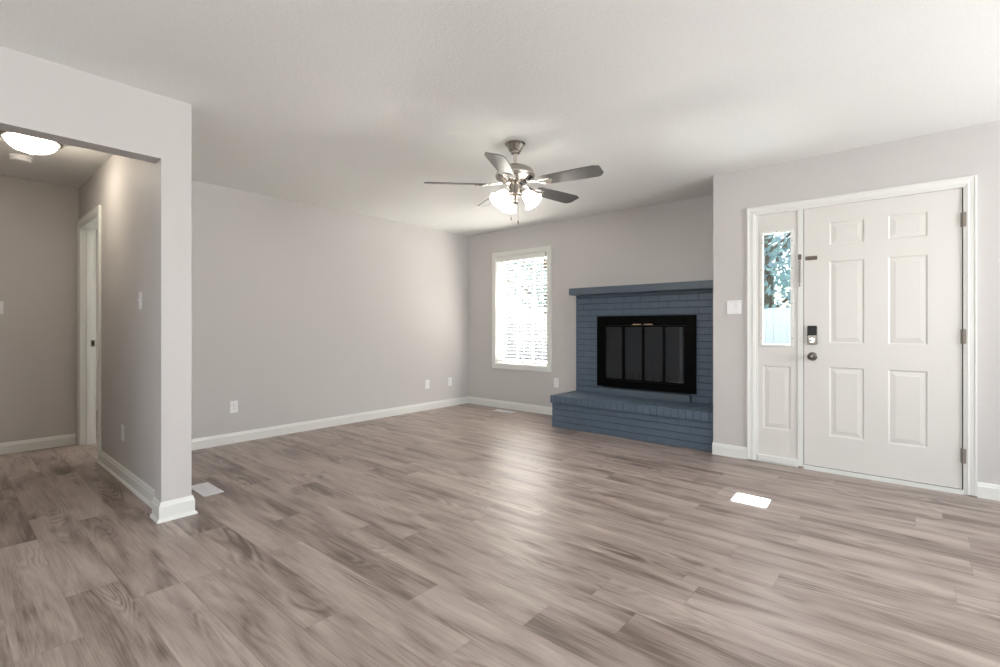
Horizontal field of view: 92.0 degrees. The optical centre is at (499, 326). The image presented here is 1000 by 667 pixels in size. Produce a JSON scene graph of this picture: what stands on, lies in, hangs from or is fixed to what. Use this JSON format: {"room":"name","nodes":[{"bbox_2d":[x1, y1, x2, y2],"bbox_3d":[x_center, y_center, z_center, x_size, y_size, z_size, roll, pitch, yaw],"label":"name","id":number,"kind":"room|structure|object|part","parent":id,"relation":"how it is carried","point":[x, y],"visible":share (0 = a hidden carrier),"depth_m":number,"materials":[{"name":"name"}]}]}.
{"room":"living room","nodes":[
{"label":"living room","id":0,"kind":"room"},
{"bbox_2d":[0,175,78,443],"bbox_3d":[-4.962,-0.105,3.584,0.120,2.434,2.990,0,0,41],"label":"wall","id":1,"kind":"structure","parent":0,"point":[38,220],"depth_m":4.38,"materials":[{"name":"grey paint"}]},
{"bbox_2d":[0,301,3,313],"bbox_3d":[-4.353,-0.166,4.189,0.019,0.115,0.070,0,0,41],"label":"light switch","id":2,"kind":"object","parent":1,"relation":"attached to","point":[1,302],"visible":1,"depth_m":4.21,"materials":[{"name":"white plastic"}]},
{"bbox_2d":[0,434,75,454],"bbox_3d":[-4.952,1.062,3.492,0.014,0.100,2.862,0,0,41],"label":"baseboard","id":3,"kind":"structure","parent":1,"relation":"attached to","point":[70,439],"depth_m":4.37,"materials":[{"name":"white wood"}]},
{"bbox_2d":[0,46,191,501],"bbox_3d":[-3.213,-0.105,1.363,0.125,2.434,4.090,0,0,41],"label":"wall","id":4,"kind":"structure","parent":0,"point":[40,98],"depth_m":2.77,"materials":[{"name":"grey paint"}]},
{"bbox_2d":[150,495,197,523],"bbox_3d":[-1.923,1.057,2.850,0.150,0.110,0.203,0,0,41],"label":"baseboard","id":5,"kind":"structure","parent":4,"relation":"attached to","point":[182,507],"depth_m":2.80,"materials":[{"name":"white"}]},
{"bbox_2d":[96,229,97,410],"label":"door","id":6,"kind":"structure","parent":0,"point":[97,229],"depth_m":6.39,"materials":[{"name":"grey paint"}]},
{"bbox_2d":[79,155,154,489],"bbox_3d":[-2.971,-0.105,3.779,2.650,2.434,0.105,0,0,41],"label":"wall","id":7,"kind":"structure","parent":0,"point":[124,187],"depth_m":3.43,"materials":[{"name":"grey paint"}]},
{"bbox_2d":[77,205,100,460],"bbox_3d":[-3.602,0.056,4.311,0.930,2.112,0.126,0,0,41],"label":"door frame","id":8,"kind":"structure","parent":7,"relation":"in","point":[87,226],"depth_m":4.56,"materials":[{"name":"white paint"}]},
{"bbox_3d":[-3.599,0.086,4.318,0.815,2.052,0.113,0,0,41],"label":"frame","id":9,"kind":"part","parent":8,"relation":"part of","materials":[{"name":"white paint"}]},
{"bbox_2d":[121,424,123,440],"bbox_3d":[-2.740,0.769,3.507,0.070,0.115,0.008,0,0,41],"label":"wall outlet","id":10,"kind":"object","parent":7,"relation":"attached to","point":[122,426],"visible":1,"depth_m":3.50,"materials":[{"name":"white plastic"}]},
{"bbox_2d":[97,450,154,507],"bbox_3d":[-2.646,1.062,3.414,1.679,0.100,0.025,0,0,41],"label":"baseboard","id":11,"kind":"structure","parent":7,"relation":"attached to","point":[142,490],"depth_m":3.36,"materials":[{"name":"white wood"}]},
{"bbox_2d":[138,292,141,308],"bbox_3d":[-2.383,-0.175,3.194,0.070,0.115,0.019,0,0,41],"label":"light switch","id":12,"kind":"object","parent":7,"relation":"attached to","point":[140,293],"visible":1,"depth_m":3.19,"materials":[{"name":"white plastic"}]},
{"bbox_2d":[192,180,467,438],"bbox_3d":[-1.835,-0.105,5.548,0.115,2.434,4.060,0,0,41],"label":"wall","id":13,"kind":"structure","parent":0,"point":[302,312],"depth_m":5.23,"materials":[{"name":"grey paint"}]},
{"bbox_2d":[230,400,237,412],"bbox_3d":[-2.545,0.766,4.624,0.008,0.115,0.070,0,0,41],"label":"wall outlet","id":14,"kind":"object","parent":13,"relation":"attached to","point":[233,404],"visible":1,"depth_m":4.62,"materials":[{"name":"white plastic"}]},
{"bbox_2d":[192,396,467,449],"bbox_3d":[-1.786,1.062,5.506,0.014,0.100,4.060,0,0,41],"label":"baseboard","id":15,"kind":"structure","parent":13,"relation":"attached to","point":[236,437],"depth_m":5.23,"materials":[{"name":"white"}]},
{"bbox_2d":[425,380,428,388],"bbox_3d":[-0.971,0.769,6.462,0.008,0.115,0.070,0,0,41],"label":"wall outlet","id":16,"kind":"object","parent":13,"relation":"attached to","point":[426,381],"visible":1,"depth_m":6.45,"materials":[{"name":"white plastic"}]},
{"bbox_2d":[448,377,451,385],"bbox_3d":[-0.702,0.768,6.776,0.008,0.115,0.070,0,0,41],"label":"wall outlet","id":17,"kind":"object","parent":13,"relation":"attached to","point":[450,378],"visible":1,"depth_m":6.78,"materials":[{"name":"white plastic"}]},
{"bbox_2d":[0,403,999,666],"bbox_3d":[-1.339,1.172,2.434,11.400,0.120,8.385,0,0,41],"label":"floor","id":18,"kind":"structure","parent":0,"point":[462,535],"depth_m":2.35,"materials":[{"name":"grey wood"}]},
{"bbox_2d":[192,482,223,496],"bbox_3d":[-2.013,1.109,3.304,0.300,0.005,0.125,0,0,41],"label":"floor vent","id":19,"kind":"object","parent":18,"relation":"in","point":[204,489],"visible":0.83,"depth_m":3.29,"materials":[{"name":"white metal"}]},
{"bbox_2d":[493,409,514,412],"bbox_3d":[0.058,1.109,6.356,0.300,0.005,0.125,0,0,41],"label":"floor vent","id":20,"kind":"object","parent":18,"relation":"in","point":[498,410],"visible":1,"depth_m":6.33,"materials":[{"name":"white metal"}]},
{"bbox_2d":[550,280,712,451],"bbox_3d":[1.515,0.332,5.165,1.734,1.560,0.924,0,0,41],"label":"fireplace","id":21,"kind":"object","parent":18,"relation":"on","point":[654,384],"visible":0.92,"depth_m":5.03,"materials":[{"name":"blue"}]},
{"bbox_3d":[1.274,0.288,5.399,0.226,0.604,0.016,0,0,41],"label":"bifold door","id":22,"kind":"part","parent":21,"relation":"part of","materials":[{"name":"black glass"}]},
{"bbox_3d":[1.275,0.288,5.399,0.202,0.576,0.004,0,0,41],"label":"glass pane","id":23,"kind":"part","parent":21,"relation":"part of","materials":[{"name":"black glass"}]},
{"bbox_3d":[1.449,0.288,5.254,0.226,0.604,0.016,0,0,41],"label":"bifold door","id":24,"kind":"part","parent":21,"relation":"part of","materials":[{"name":"black glass"}]},
{"bbox_3d":[1.450,0.288,5.254,0.202,0.576,0.004,0,0,41],"label":"glass pane","id":25,"kind":"part","parent":21,"relation":"part of","materials":[{"name":"black glass"}]},
{"bbox_2d":[569,280,712,295],"bbox_3d":[1.535,-0.409,5.185,1.730,0.078,0.224,0,0,41],"label":"mantel shelf","id":26,"kind":"object","parent":21,"relation":"attached to","point":[705,285],"depth_m":5.07,"materials":[{"name":"blue paint"}]},
{"bbox_3d":[1.537,0.276,5.178,1.102,0.791,0.034,0,0,41],"label":"fire screen frame","id":27,"kind":"part","parent":21,"relation":"part of","materials":[{"name":"black metal"}]},
{"bbox_3d":[1.622,0.288,5.106,0.226,0.604,0.016,0,0,41],"label":"bifold door","id":28,"kind":"part","parent":21,"relation":"part of","materials":[{"name":"black glass"}]},
{"bbox_3d":[1.623,0.288,5.106,0.202,0.576,0.004,0,0,41],"label":"glass pane","id":29,"kind":"part","parent":21,"relation":"part of","materials":[{"name":"black glass"}]},
{"bbox_3d":[1.793,0.288,4.955,0.202,0.576,0.004,0,0,41],"label":"glass pane","id":30,"kind":"part","parent":21,"relation":"part of","materials":[{"name":"black glass"}]},
{"bbox_3d":[1.792,0.288,4.955,0.226,0.604,0.016,0,0,41],"label":"bifold door","id":31,"kind":"part","parent":21,"relation":"part of","materials":[{"name":"black glass"}]},
{"bbox_2d":[0,0,999,235],"bbox_3d":[-1.301,-1.397,2.477,11.400,0.150,8.270,0,0,41],"label":"ceiling","id":32,"kind":"structure","parent":0,"point":[352,106],"depth_m":2.64,"materials":[{"name":"white paint"}]},
{"bbox_2d":[8,153,32,163],"bbox_3d":[-3.723,-1.300,3.755,0.140,0.043,0.140,0,0,41],"label":"smoke detector","id":33,"kind":"object","parent":32,"relation":"attached to","point":[18,158],"visible":1,"depth_m":3.72,"materials":[{"name":"white plastic"}]},
{"bbox_2d":[0,130,63,155],"bbox_3d":[-3.229,-1.251,3.332,0.328,0.142,0.328,0,0,41],"label":"flush ceiling light","id":34,"kind":"object","parent":32,"relation":"attached to","point":[32,145],"visible":0.82,"depth_m":3.27,"materials":[{"name":"white glass"}]},
{"bbox_2d":[424,139,603,223],"bbox_3d":[0.145,-1.028,3.481,1.240,0.588,1.244,0,0,41],"label":"ceiling fan","id":35,"kind":"object","parent":32,"relation":"hanging from","point":[514,175],"visible":1,"depth_m":3.41,"materials":[{"name":"silver metal"}]},
{"bbox_3d":[-0.316,-1.021,3.442,0.445,0.038,0.133,0,0,-4],"label":"blade","id":36,"kind":"part","parent":35,"relation":"part of","materials":[{"name":"grey wood"}]},
{"bbox_3d":[-0.059,-1.021,3.873,0.133,0.038,0.445,0,0,-22],"label":"blade","id":37,"kind":"part","parent":35,"relation":"part of","materials":[{"name":"grey wood"}]},
{"bbox_3d":[-0.002,-0.904,3.410,0.142,0.140,0.136,0,0,41],"label":"lamp shade","id":38,"kind":"part","parent":35,"relation":"part of","materials":[{"name":"white glass"}]},
{"bbox_3d":[0.014,-1.021,3.064,0.133,0.038,0.445,0,0,14],"label":"blade","id":39,"kind":"part","parent":35,"relation":"part of","materials":[{"name":"grey wood"}]},
{"bbox_3d":[0.063,-0.904,3.608,0.138,0.140,0.132,0,0,41],"label":"lamp shade","id":40,"kind":"part","parent":35,"relation":"part of","materials":[{"name":"white glass"}]},
{"bbox_3d":[0.235,-0.904,3.421,0.130,0.140,0.137,0,0,-28],"label":"lamp shade","id":41,"kind":"part","parent":35,"relation":"part of","materials":[{"name":"white glass"}]},
{"bbox_3d":[0.430,-1.021,3.761,0.445,0.038,0.133,0,0,-40],"label":"blade","id":42,"kind":"part","parent":35,"relation":"part of","materials":[{"name":"grey wood"}]},
{"bbox_3d":[0.476,-1.021,3.261,0.445,0.038,0.133,0,0,32],"label":"blade","id":43,"kind":"part","parent":35,"relation":"part of","materials":[{"name":"grey wood"}]},
{"bbox_2d":[468,195,712,406],"bbox_3d":[0.898,-0.105,5.972,3.725,2.434,0.140,0,0,41],"label":"wall","id":44,"kind":"structure","parent":0,"point":[667,242],"depth_m":5.88,"materials":[{"name":"grey paint"}]},
{"bbox_2d":[468,396,552,414],"bbox_3d":[0.242,1.062,6.432,1.890,0.100,0.014,0,0,41],"label":"baseboard","id":45,"kind":"structure","parent":44,"relation":"attached to","point":[546,410],"depth_m":6.50,"materials":[{"name":"white wood"}]},
{"bbox_2d":[492,245,551,371],"bbox_3d":[0.317,-0.228,6.458,0.994,1.598,0.158,0,0,41],"label":"window","id":46,"kind":"structure","parent":44,"relation":"in","point":[497,327],"depth_m":6.56,"materials":[{"name":"white"}]},
{"bbox_2d":[496,251,546,364],"bbox_3d":[0.290,-0.233,6.420,0.856,1.443,0.094,0,0,41],"label":"window blind","id":47,"kind":"object","parent":46,"relation":"attached to","point":[542,254],"visible":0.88,"depth_m":6.41,"materials":[{"name":"white plastic"}]},
{"bbox_3d":[0.303,-0.217,6.435,0.002,1.379,0.054,0,0,41],"label":"ladder cord","id":48,"kind":"part","parent":47,"relation":"part of","materials":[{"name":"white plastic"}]},
{"bbox_3d":[0.303,0.472,6.436,0.836,0.033,0.046,0,0,41],"label":"rail","id":49,"kind":"part","parent":47,"relation":"part of","materials":[{"name":"white plastic"}]},
{"bbox_3d":[0.357,-0.578,6.498,0.856,0.749,0.026,0,0,41],"label":"sash","id":50,"kind":"part","parent":46,"relation":"part of","materials":[{"name":"white"}]},
{"bbox_3d":[0.340,0.129,6.478,0.856,0.743,0.026,0,0,41],"label":"sash","id":51,"kind":"part","parent":46,"relation":"part of","materials":[{"name":"white"}]},
{"bbox_2d":[554,378,558,387],"bbox_3d":[0.704,0.700,6.041,0.070,0.115,0.008,0,0,41],"label":"wall outlet","id":52,"kind":"object","parent":44,"relation":"attached to","point":[556,380],"visible":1,"depth_m":6.04,"materials":[{"name":"white plastic"}]},
{"bbox_2d":[713,120,999,496],"bbox_3d":[3.797,-0.105,3.081,4.440,2.434,0.760,0,0,41],"label":"wall","id":53,"kind":"structure","parent":0,"point":[975,149],"depth_m":3.57,"materials":[{"name":"grey paint"}]},
{"bbox_2d":[727,300,740,313],"bbox_3d":[1.992,-0.167,4.115,0.116,0.115,0.019,0,0,41],"label":"light switch","id":54,"kind":"object","parent":53,"relation":"attached to","point":[733,307],"visible":1,"depth_m":4.11,"materials":[{"name":"white plastic"}]},
{"bbox_2d":[712,442,999,500],"bbox_3d":[3.545,1.062,2.786,4.440,0.100,0.014,0,0,41],"label":"baseboard","id":55,"kind":"structure","parent":53,"relation":"attached to","point":[984,490],"depth_m":4.06,"materials":[{"name":"white wood"}]},
{"bbox_2d":[755,188,966,494],"bbox_3d":[2.627,0.084,3.630,1.268,2.056,0.205,0,0,41],"label":"door","id":56,"kind":"structure","parent":53,"relation":"in","point":[882,335],"depth_m":3.48,"materials":[{"name":"white paint"}]},
{"bbox_2d":[757,210,798,467],"bbox_3d":[2.286,0.092,3.959,0.288,2.040,0.151,0,0,41],"label":"sidelight","id":57,"kind":"structure","parent":56,"relation":"attached to","point":[777,363],"depth_m":3.91,"materials":[{"name":"white paint"}]},
{"bbox_3d":[2.242,-0.310,3.918,0.236,0.940,0.008,0,0,41],"label":"glazing frame","id":58,"kind":"part","parent":57,"relation":"part of","materials":[{"name":"white"}]},
{"bbox_3d":[2.286,1.081,3.959,0.288,0.062,0.151,0,0,41],"label":"sidelight sill","id":59,"kind":"part","parent":57,"relation":"part of","materials":[{"name":"white"}]},
{"bbox_2d":[798,254,800,285],"bbox_3d":[2.355,-0.445,3.800,0.022,0.252,0.022,0,0,41],"label":"chain","id":60,"kind":"object","parent":56,"relation":"hanging from","point":[799,255],"visible":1,"depth_m":3.80,"materials":[{"name":"silver metal"}]},
{"bbox_3d":[2.407,0.230,3.731,0.066,0.066,0.070,0,0,41],"label":"knob","id":61,"kind":"part","parent":56,"relation":"part of","materials":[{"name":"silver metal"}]},
{"bbox_2d":[747,175,976,495],"bbox_3d":[2.592,0.057,3.601,1.375,2.094,0.018,0,0,41],"label":"trim","id":62,"kind":"structure","parent":53,"relation":"attached to","point":[968,183],"depth_m":3.22,"materials":[{"name":"white wood"}]},
{"label":"outside","id":63,"kind":"structure","parent":0,"visible":0},
{"bbox_3d":[16.867,1.387,35.066,100.000,0.150,64.790,0,0,41],"label":"ground","id":64,"kind":"structure","parent":63,"visible":0},
{"bbox_2d":[505,257,546,313],"bbox_3d":[2.268,-2.894,22.386,8.010,8.422,7.349,0,0,-9],"label":"leafy tree","id":65,"kind":"object","parent":64,"relation":"on","point":[541,279],"visible":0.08,"depth_m":21.51,"materials":[{"name":"green plant"}]},
{"bbox_2d":[504,307,790,361],"bbox_3d":[2.474,0.427,15.103,28.109,1.770,0.160,0,0,41],"label":"fence","id":66,"kind":"object","parent":64,"relation":"on","point":[777,321],"visible":0.07,"depth_m":15.97,"materials":[{"name":"white"}]},
{"bbox_2d":[764,232,790,308],"bbox_3d":[8.162,-2.184,14.801,7.274,7.003,7.047,0,0,41],"label":"leafy tree","id":67,"kind":"object","parent":64,"relation":"on","point":[772,251],"visible":0.12,"depth_m":13.67,"materials":[{"name":"green plant"}]}
]}

